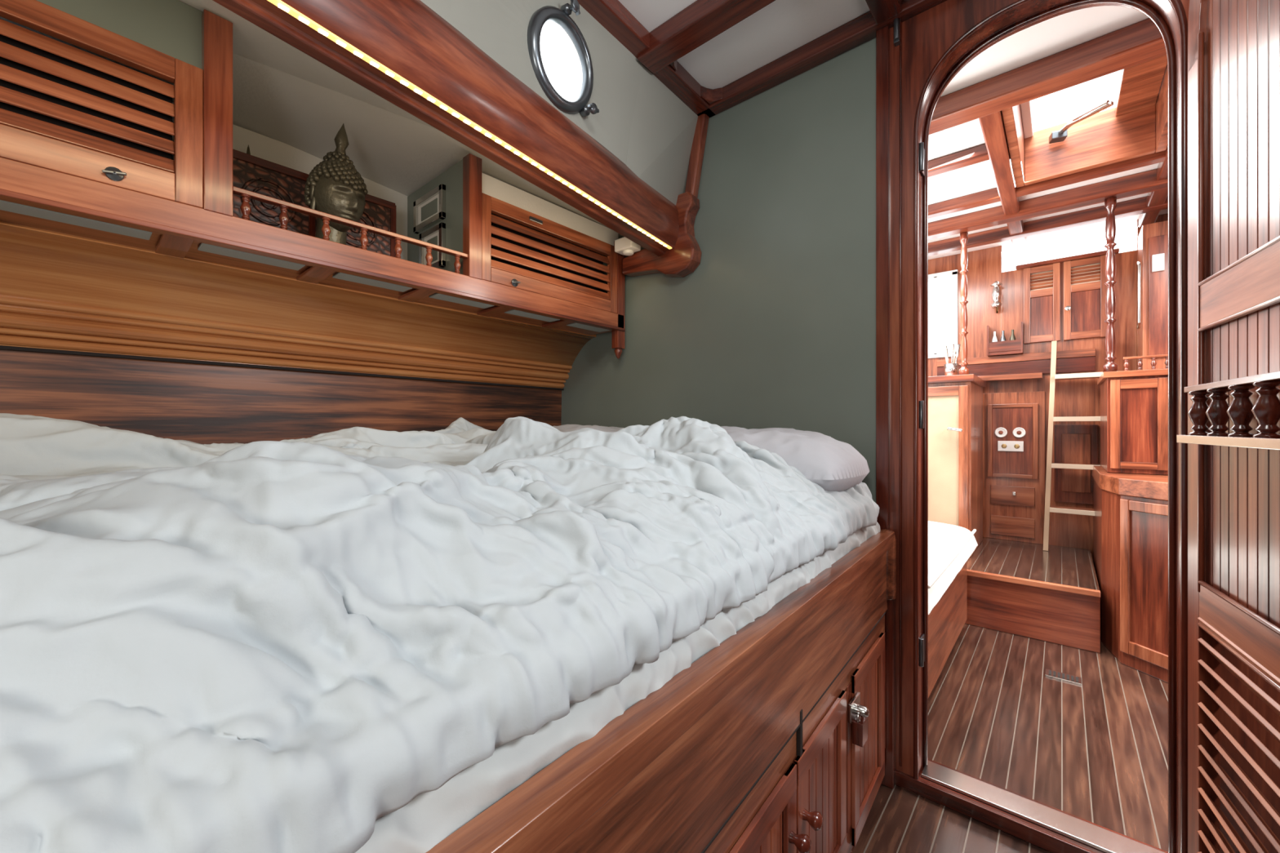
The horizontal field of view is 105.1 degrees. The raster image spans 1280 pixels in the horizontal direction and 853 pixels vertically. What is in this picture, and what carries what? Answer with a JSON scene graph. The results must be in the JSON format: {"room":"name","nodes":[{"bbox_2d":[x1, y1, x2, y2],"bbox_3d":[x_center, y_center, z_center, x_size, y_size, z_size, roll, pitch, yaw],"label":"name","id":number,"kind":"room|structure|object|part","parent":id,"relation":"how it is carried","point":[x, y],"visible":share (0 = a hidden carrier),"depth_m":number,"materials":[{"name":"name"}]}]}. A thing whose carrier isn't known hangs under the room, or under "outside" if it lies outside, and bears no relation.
{"room":"ship interior","nodes":[
{"label":"ship interior","id":0,"kind":"room"},
{"bbox_2d":[0,221,595,444],"bbox_3d":[-1.084,-0.005,1.163,0.280,0.750,2.450,0,0,41],"label":"lining","id":1,"kind":"object","parent":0,"point":[198,403],"depth_m":1.26,"materials":[{"name":"brown wood"}]},
{"bbox_2d":[0,0,622,250],"bbox_3d":[-0.825,-0.821,0.940,1.023,0.216,2.450,0,0,41],"label":"wall","id":2,"kind":"structure","parent":0,"point":[282,93],"depth_m":1.28,"materials":[{"name":"paint"}]},
{"bbox_2d":[213,0,679,256],"bbox_3d":[-0.542,-0.683,0.697,0.092,0.174,2.486,0,0,33],"label":"beam","id":3,"kind":"structure","parent":2,"relation":"attached to","point":[408,37],"depth_m":0.96,"materials":[{"name":"red wood"}]},
{"bbox_2d":[267,0,671,248],"bbox_3d":[-0.543,-0.605,0.659,0.011,0.006,2.394,0,0,33],"label":"led light strip","id":4,"kind":"object","parent":3,"relation":"attached to","point":[279,3],"visible":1,"depth_m":0.90,"materials":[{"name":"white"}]},
{"bbox_2d":[0,0,625,359],"bbox_3d":[-1.004,-0.538,1.094,0.449,0.553,2.449,0,0,41],"label":"cabinet","id":5,"kind":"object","parent":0,"point":[92,146],"depth_m":0.95,"materials":[{"name":"brown wood"}]},
{"bbox_2d":[246,144,250,154],"bbox_3d":[-1.029,-0.567,1.288,0.044,0.350,0.044,0,0,41],"label":"statuette","id":6,"kind":"object","parent":5,"relation":"on","point":[248,152],"visible":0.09,"depth_m":1.28,"materials":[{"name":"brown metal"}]},
{"bbox_2d":[0,294,572,390],"bbox_3d":[-1.139,-0.213,1.210,0.134,0.111,2.449,0,0,41],"label":"trim","id":7,"kind":"structure","parent":5,"relation":"attached to","point":[18,332],"depth_m":1.26,"materials":[{"name":"brown wood"}]},
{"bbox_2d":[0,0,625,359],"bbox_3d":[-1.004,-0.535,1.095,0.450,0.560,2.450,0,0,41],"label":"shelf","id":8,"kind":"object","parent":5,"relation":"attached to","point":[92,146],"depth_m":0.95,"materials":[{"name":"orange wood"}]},
{"bbox_2d":[232,148,395,257],"bbox_3d":[-0.895,-0.538,1.357,0.032,0.293,0.416,0,0,41],"label":"wood panel","id":9,"kind":"object","parent":5,"relation":"attached to","point":[251,173],"visible":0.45,"depth_m":1.30,"materials":[{"name":"brown wood"}]},
{"bbox_2d":[303,123,368,244],"bbox_3d":[-0.787,-0.587,1.268,0.151,0.383,0.142,0,0,-10],"label":"statue","id":10,"kind":"object","parent":5,"relation":"on","point":[335,187],"visible":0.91,"depth_m":1.23,"materials":[{"name":"brown metal"}]},
{"bbox_2d":[413,183,445,233],"bbox_3d":[-0.657,-0.675,1.525,0.185,0.100,0.014,0,0,41],"label":"picture frame","id":11,"kind":"object","parent":5,"relation":"attached to","point":[428,210],"visible":1,"depth_m":1.52,"materials":[{"name":"silver metal"}]},
{"bbox_2d":[419,222,445,268],"bbox_3d":[-0.642,-0.545,1.512,0.145,0.130,0.014,0,0,41],"label":"picture frame","id":12,"kind":"object","parent":5,"relation":"attached to","point":[436,235],"visible":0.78,"depth_m":1.49,"materials":[{"name":"silver metal"}]},
{"bbox_2d":[614,236,640,255],"bbox_3d":[-0.045,-0.651,1.776,0.085,0.058,0.055,0,0,41],"label":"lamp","id":13,"kind":"object","parent":5,"relation":"attached to","point":[624,246],"visible":0.9,"depth_m":1.76,"materials":[{"name":"white plastic"}]},
{"bbox_2d":[420,0,697,204],"bbox_3d":[-0.535,-0.880,0.691,0.436,0.400,2.450,0,0,41],"label":"wall","id":14,"kind":"structure","parent":0,"point":[639,120],"depth_m":1.33,"materials":[{"name":"grey paint"}]},
{"bbox_2d":[527,0,599,116],"bbox_3d":[-0.173,-0.876,1.158,0.083,0.225,0.212,0,0,41],"label":"porthole window","id":15,"kind":"structure","parent":14,"relation":"in","point":[561,16],"depth_m":1.15,"materials":[{"name":"silver metal"}]},
{"bbox_2d":[560,37,875,502],"bbox_3d":[0.138,-0.080,1.767,1.405,2.000,0.060,0,0,41],"label":"bulkhead","id":16,"kind":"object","parent":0,"point":[774,326],"depth_m":1.50,"materials":[{"name":"paint"}]},
{"bbox_2d":[622,191,702,277],"bbox_3d":[0.072,-0.655,1.748,0.324,0.270,0.055,0,0,41],"label":"wooden bracket","id":17,"kind":"object","parent":16,"relation":"attached to","point":[680,261],"depth_m":1.67,"materials":[{"name":"brown wood"}]},
{"bbox_2d":[684,113,709,197],"bbox_3d":[0.191,-0.905,1.659,0.098,0.330,0.035,0,0,41],"label":"post","id":18,"kind":"object","parent":17,"relation":"on","point":[696,156],"depth_m":1.64,"materials":[{"name":"brown wood"}]},
{"bbox_2d":[875,0,1279,852],"bbox_3d":[1.155,-0.080,0.896,1.318,2.000,0.115,0,0,41],"label":"trim","id":19,"kind":"structure","parent":16,"relation":"attached to","point":[937,42],"depth_m":1.21,"materials":[{"name":"brown wood"}]},
{"bbox_2d":[893,0,1279,852],"bbox_3d":[0.744,-0.083,0.908,0.535,1.965,0.602,0,0,33],"label":"door","id":20,"kind":"structure","parent":19,"relation":"in","point":[1233,438],"depth_m":0.78,"materials":[{"name":"red wood"}]},
{"bbox_3d":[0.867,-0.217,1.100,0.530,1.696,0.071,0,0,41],"label":"door hinge","id":21,"kind":"part","parent":20,"relation":"part of","materials":[{"name":"brown wood"}]},
{"bbox_2d":[618,0,870,88],"bbox_3d":[0.121,-1.105,0.179,1.950,0.050,2.530,0,0,41],"label":"ceiling","id":22,"kind":"structure","parent":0,"point":[781,27],"depth_m":1.34,"materials":[{"name":"white paint"}]},
{"bbox_2d":[577,0,946,117],"bbox_3d":[0.118,-1.052,0.130,1.891,0.055,2.450,0,0,41],"label":"ceiling beams","id":23,"kind":"structure","parent":22,"relation":"attached to","point":[659,50],"depth_m":1.32,"materials":[{"name":"brown wood"}]},
{"bbox_2d":[852,623,1168,852],"bbox_3d":[0.861,0.945,1.040,3.450,0.050,4.800,0,0,41],"label":"floor","id":24,"kind":"structure","parent":0,"point":[1095,751],"depth_m":1.43,"materials":[{"name":"brown wood"}]},
{"bbox_2d":[426,528,896,852],"bbox_3d":[-0.595,0.592,0.735,1.420,0.657,2.439,0,0,41],"label":"bunk base","id":25,"kind":"object","parent":24,"relation":"on","point":[780,737],"visible":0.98,"depth_m":0.63,"materials":[{"name":"brown wood"}]},
{"bbox_2d":[355,521,880,852],"bbox_3d":[-0.630,0.276,0.743,1.420,0.088,2.385,0,0,41],"label":"mattress","id":26,"kind":"object","parent":25,"relation":"on","point":[431,817],"visible":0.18,"depth_m":0.40,"materials":[{"name":"grey fabric"}]},
{"bbox_2d":[0,413,879,852],"bbox_3d":[-0.571,0.101,0.817,1.414,0.261,2.174,0,0,41],"label":"duvet","id":27,"kind":"object","parent":26,"relation":"on","point":[283,646],"visible":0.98,"depth_m":0.35,"materials":[{"name":"grey fabric"}]},
{"bbox_2d":[552,424,623,432],"bbox_3d":[-0.200,0.085,1.761,0.610,0.186,0.351,0,0,43],"label":"pillow","id":28,"kind":"object","parent":26,"relation":"on","point":[566,428],"visible":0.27,"depth_m":1.68,"materials":[{"name":"grey fabric"}]},
{"bbox_2d":[720,426,869,491],"bbox_3d":[0.281,0.092,1.354,0.630,0.185,0.351,0,0,38],"label":"pillow","id":29,"kind":"object","parent":26,"relation":"on","point":[828,462],"visible":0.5,"depth_m":1.13,"materials":[{"name":"grey fabric"}]},
{"bbox_2d":[928,520,977,697],"bbox_3d":[0.860,0.673,2.070,0.834,0.493,1.100,0,0,41],"label":"settee","id":30,"kind":"object","parent":24,"relation":"on","point":[950,547],"visible":0.12,"depth_m":1.80,"materials":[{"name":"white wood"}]},
{"bbox_2d":[964,537,1100,653],"bbox_3d":[1.460,0.792,2.909,1.820,0.256,0.924,0,0,41],"label":"platform","id":31,"kind":"object","parent":24,"relation":"on","point":[1017,588],"visible":0.43,"depth_m":2.18,"materials":[{"name":"red wood"}]},
{"bbox_2d":[928,373,986,557],"bbox_3d":[1.601,0.202,2.862,0.635,0.934,0.571,0,0,41],"label":"wall panel","id":32,"kind":"object","parent":31,"relation":"on","point":[955,402],"depth_m":2.56,"materials":[{"name":"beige wood"}]},
{"bbox_2d":[942,343,960,375],"bbox_3d":[1.683,-0.354,2.642,0.077,0.174,0.080,0,0,41],"label":"utensil holder","id":33,"kind":"object","parent":32,"relation":"on","point":[950,369],"visible":0.89,"depth_m":2.62,"materials":[{"name":"silver metal"}]},
{"bbox_2d":[959,231,968,374],"bbox_3d":[1.690,-0.638,2.556,0.045,0.742,0.044,0,0,41],"label":"turned post","id":34,"kind":"object","parent":32,"relation":"on","point":[963,370],"visible":0.98,"depth_m":2.54,"materials":[{"name":"red wood"}]},
{"bbox_2d":[1043,340,1102,551],"bbox_3d":[2.328,0.100,2.606,0.282,1.139,0.163,0,0,41],"label":"ladder","id":35,"kind":"object","parent":31,"relation":"on","point":[1048,508],"visible":0.52,"depth_m":2.64,"materials":[{"name":"beige wood"}]},
{"bbox_2d":[1044,668,1081,685],"bbox_3d":[1.549,0.916,1.794,0.100,0.008,0.060,0,0,41],"label":"floor vent","id":36,"kind":"object","parent":24,"relation":"in","point":[1050,673],"visible":1,"depth_m":1.79,"materials":[{"name":"silver metal"}]},
{"bbox_2d":[1091,463,1168,683],"bbox_3d":[2.487,0.560,1.876,1.076,0.720,1.112,0,0,41],"label":"base cabinet","id":37,"kind":"object","parent":24,"relation":"on","point":[1131,517],"visible":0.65,"depth_m":1.86,"materials":[{"name":"red wood"}]},
{"bbox_2d":[928,213,1168,559],"bbox_3d":[2.358,-0.080,2.780,3.450,2.000,0.050,0,0,41],"label":"wall","id":38,"kind":"structure","parent":0,"point":[1077,397],"depth_m":2.76,"materials":[{"name":"orange wood"}]},
{"bbox_2d":[928,269,958,358],"bbox_3d":[1.911,-0.710,3.157,0.240,0.540,0.070,0,0,41],"label":"window","id":39,"kind":"structure","parent":38,"relation":"in","point":[953,274],"depth_m":3.11,"materials":[{"name":"white paint"}]},
{"bbox_2d":[990,280,1002,313],"bbox_3d":[2.112,-0.768,2.900,0.060,0.184,0.093,0,0,41],"label":"oil lamp","id":40,"kind":"object","parent":38,"relation":"attached to","point":[996,293],"visible":1,"depth_m":2.87,"materials":[{"name":"silver metal"}]},
{"bbox_2d":[982,391,1044,544],"bbox_3d":[2.171,0.235,2.873,0.315,0.870,0.049,0,0,41],"label":"access door","id":41,"kind":"structure","parent":38,"relation":"in","point":[1014,423],"depth_m":2.86,"materials":[{"name":"orange wood"}]},
{"bbox_2d":[937,348,1095,382],"bbox_3d":[2.153,-0.345,2.856,0.740,0.150,0.099,0,0,41],"label":"ledge shelf","id":42,"kind":"object","parent":38,"relation":"attached to","point":[1024,366],"visible":0.73,"depth_m":2.82,"materials":[{"name":"orange wood"}]},
{"bbox_2d":[986,321,1023,356],"bbox_3d":[2.144,-0.511,2.878,0.168,0.178,0.060,0,0,41],"label":"rack","id":43,"kind":"object","parent":42,"relation":"on","point":[1013,346],"visible":1,"depth_m":2.86,"materials":[{"name":"red wood"}]},
{"bbox_2d":[1015,248,1119,343],"bbox_3d":[2.355,-0.707,2.715,0.430,0.455,0.051,0,0,41],"label":"doors","id":44,"kind":"structure","parent":38,"relation":"in","point":[1085,290],"depth_m":2.71,"materials":[{"name":"brown wood"}]},
{"bbox_2d":[1053,424,1097,504],"bbox_3d":[2.396,0.205,2.694,0.180,0.430,0.029,0,0,41],"label":"door","id":45,"kind":"structure","parent":38,"relation":"in","point":[1073,443],"depth_m":2.69,"materials":[{"name":"red wood"}]},
{"bbox_2d":[1097,220,1168,475],"bbox_3d":[2.544,-0.391,2.085,0.862,1.178,0.680,0,0,41],"label":"upper cabinet","id":46,"kind":"object","parent":38,"relation":"attached to","point":[1134,404],"visible":0.42,"depth_m":2.09,"materials":[{"name":"red wood"}]},
{"bbox_2d":[1102,196,1118,372],"bbox_3d":[2.081,-0.625,2.167,0.048,0.769,0.047,0,0,41],"label":"turned post","id":47,"kind":"object","parent":46,"relation":"on","point":[1110,203],"visible":1,"depth_m":2.16,"materials":[{"name":"brown wood"}]},
{"bbox_2d":[928,5,1168,259],"bbox_3d":[1.686,-1.100,1.999,3.450,0.040,2.270,0,0,41],"label":"ceiling","id":48,"kind":"structure","parent":0,"point":[1056,34],"depth_m":1.79,"materials":[{"name":"white paint"}]},
{"bbox_2d":[928,17,1168,256],"bbox_3d":[1.760,-1.045,2.084,3.350,0.070,1.745,0,0,41],"label":"beams","id":49,"kind":"structure","parent":48,"relation":"attached to","point":[1141,42],"depth_m":1.97,"materials":[{"name":"red wood"}]},
{"bbox_2d":[1001,54,1168,187],"bbox_3d":[1.573,-1.147,1.714,0.450,0.215,0.730,0,0,41],"label":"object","id":50,"kind":"structure","parent":48,"relation":"attached to","point":[1137,126],"depth_m":1.91,"materials":[{"name":"orange wood"}]}
]}

